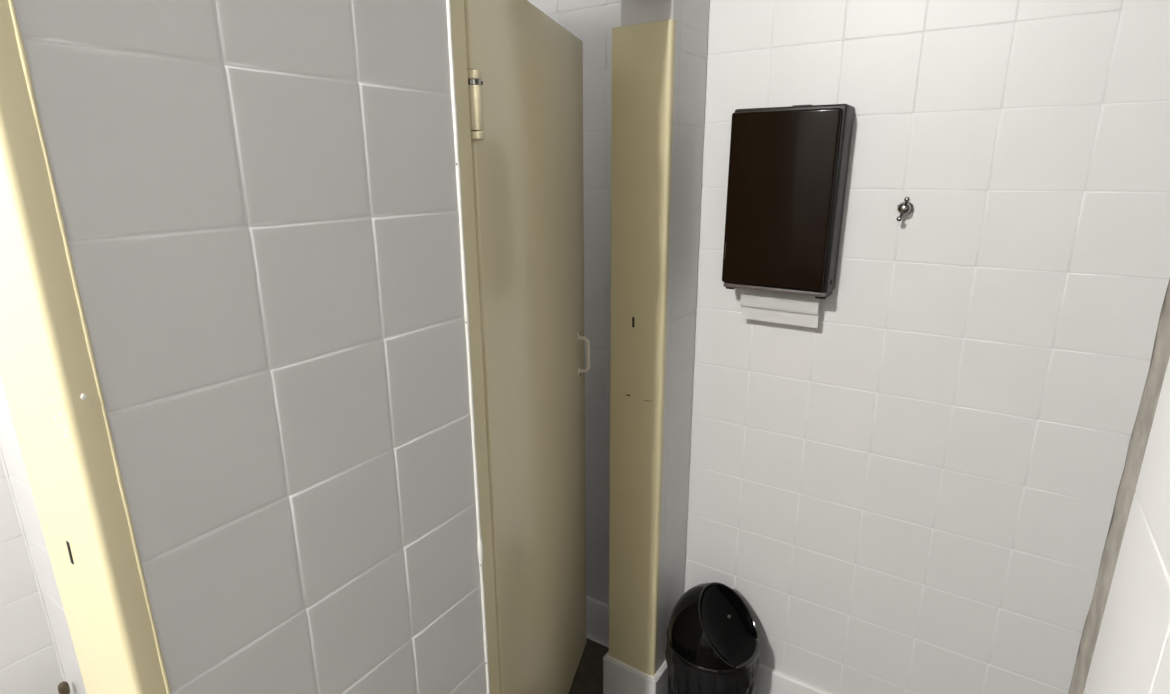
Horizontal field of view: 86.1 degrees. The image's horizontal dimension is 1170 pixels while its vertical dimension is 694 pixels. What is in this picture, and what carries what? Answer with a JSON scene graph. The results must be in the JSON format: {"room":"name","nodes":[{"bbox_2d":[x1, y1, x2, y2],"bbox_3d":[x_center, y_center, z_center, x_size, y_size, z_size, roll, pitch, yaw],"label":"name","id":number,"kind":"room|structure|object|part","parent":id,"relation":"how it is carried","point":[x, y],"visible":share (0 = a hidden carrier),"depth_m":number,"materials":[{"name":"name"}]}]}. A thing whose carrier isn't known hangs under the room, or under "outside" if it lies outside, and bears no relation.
{"room":"public restroom","nodes":[
{"label":"public restroom","id":0,"kind":"room"},
{"bbox_2d":[0,456,63,693],"bbox_3d":[-2.012,-0.016,0.380,0.140,2.900,4.599,10,19,32],"label":"wall","id":1,"kind":"structure","parent":0,"point":[29,664],"depth_m":1.49,"materials":[{"name":"white tile"}]},
{"bbox_2d":[0,377,86,693],"bbox_3d":[-0.852,0.066,1.138,1.033,2.317,0.151,10,19,32],"label":"wall","id":2,"kind":"structure","parent":0,"point":[14,468],"depth_m":1.44,"materials":[{"name":"white tile"}]},
{"bbox_2d":[58,681,69,693],"bbox_3d":[-1.295,0.868,1.554,0.076,0.113,0.044,10,19,32],"label":"valve","id":3,"kind":"object","parent":2,"relation":"attached to","point":[63,687],"visible":1,"depth_m":1.52,"materials":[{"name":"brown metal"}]},
{"bbox_2d":[13,0,708,693],"bbox_3d":[-0.128,-0.226,1.085,0.149,2.900,1.309,10,19,32],"label":"wall","id":4,"kind":"structure","parent":0,"point":[258,199],"depth_m":0.70,"materials":[{"name":"white tile"}]},
{"bbox_2d":[0,0,170,693],"bbox_3d":[-0.495,0.442,0.695,0.166,1.830,0.029,10,19,32],"label":"door frame","id":5,"kind":"structure","parent":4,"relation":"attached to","point":[49,376],"depth_m":0.55,"materials":[{"name":"beige paint"}]},
{"bbox_2d":[446,0,499,693],"bbox_3d":[-0.231,0.331,1.082,0.169,1.830,0.035,10,19,32],"label":"door frame","id":6,"kind":"structure","parent":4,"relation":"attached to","point":[458,71],"depth_m":0.93,"materials":[{"name":"beige paint"}]},
{"bbox_2d":[464,0,589,693],"bbox_3d":[-0.077,0.172,1.321,0.057,1.601,0.615,4,16,14],"label":"door","id":7,"kind":"structure","parent":6,"relation":"attached to","point":[525,69],"depth_m":1.19,"materials":[{"name":"beige paint"}]},
{"bbox_3d":[-0.002,0.019,1.521,0.029,0.092,0.009,4,16,14],"label":"handle","id":8,"kind":"part","parent":7,"relation":"part of","materials":[{"name":"beige paint"}]},
{"bbox_2d":[603,651,667,693],"bbox_3d":[0.182,0.972,1.900,0.174,0.149,0.208,10,19,32],"label":"baseboard","id":9,"kind":"structure","parent":4,"relation":"attached to","point":[618,678],"depth_m":1.81,"materials":[{"name":"white tile"}]},
{"bbox_2d":[607,19,675,678],"bbox_3d":[0.179,0.092,1.653,0.156,1.684,0.202,10,19,32],"label":"door frame","id":10,"kind":"structure","parent":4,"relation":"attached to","point":[643,54],"depth_m":1.53,"materials":[{"name":"beige paint"}]},
{"bbox_2d":[568,638,608,693],"bbox_3d":[-0.592,1.620,-0.022,3.430,0.050,4.750,10,19,32],"label":"floor","id":11,"kind":"structure","parent":0,"point":[588,678],"depth_m":1.98,"materials":[{"name":"tile"}]},
{"bbox_2d":[665,641,758,693],"bbox_3d":[0.343,0.913,1.717,0.243,0.262,0.245,10,19,32],"label":"liner","id":12,"kind":"object","parent":11,"relation":"on","point":[682,678],"visible":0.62,"depth_m":1.60,"materials":[{"name":"grey plastic"}]},
{"bbox_2d":[667,582,758,673],"bbox_3d":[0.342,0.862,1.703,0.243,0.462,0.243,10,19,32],"label":"lid","id":13,"kind":"object","parent":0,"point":[711,629],"visible":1,"depth_m":1.63,"materials":[{"name":"black plastic"}]},
{"bbox_2d":[528,0,1169,693],"bbox_3d":[0.615,-0.334,1.451,3.320,2.900,0.140,10,19,32],"label":"wall","id":14,"kind":"structure","parent":0,"point":[913,489],"depth_m":1.37,"materials":[{"name":"white tile"}]},
{"bbox_2d":[586,595,608,647],"bbox_3d":[-0.269,0.865,2.291,1.013,0.149,0.022,10,19,32],"label":"baseboard","id":15,"kind":"structure","parent":14,"relation":"attached to","point":[597,612],"depth_m":2.09,"materials":[{"name":"white tile"}]},
{"bbox_2d":[722,104,854,298],"bbox_3d":[0.451,-0.326,1.415,0.241,0.409,0.100,10,19,32],"label":"dispenser","id":16,"kind":"object","parent":14,"relation":"attached to","point":[788,166],"visible":1,"depth_m":1.37,"materials":[{"name":"black plastic"}]},
{"bbox_2d":[740,289,819,327],"bbox_3d":[0.458,-0.097,1.481,0.183,0.085,0.012,10,19,32],"label":"paper towel","id":17,"kind":"object","parent":16,"relation":"hanging from","point":[776,307],"visible":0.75,"depth_m":1.48,"materials":[{"name":"white paper"}]},
{"bbox_2d":[752,663,832,693],"bbox_3d":[1.142,1.098,1.401,1.975,0.165,0.022,10,19,32],"label":"baseboard","id":18,"kind":"structure","parent":14,"relation":"attached to","point":[769,680],"depth_m":1.76,"materials":[{"name":"white tile"}]},
{"bbox_2d":[896,197,913,221],"bbox_3d":[0.670,-0.290,1.314,0.033,0.051,0.042,10,19,32],"label":"robe hook","id":19,"kind":"object","parent":14,"relation":"attached to","point":[904,208],"visible":1,"depth_m":1.30,"materials":[{"name":"silver metal"}]},
{"bbox_2d":[1083,357,1169,693],"bbox_3d":[0.280,0.039,0.132,0.150,2.900,0.478,10,19,32],"label":"wall","id":20,"kind":"structure","parent":0,"point":[1131,655],"depth_m":0.36,"materials":[{"name":"white tile"}]},
{"bbox_2d":[1068,279,1169,693],"bbox_3d":[0.429,-0.023,0.351,0.150,2.900,0.065,10,19,32],"label":"wall edge","id":21,"kind":"structure","parent":20,"relation":"attached to","point":[1141,430],"depth_m":0.42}
]}

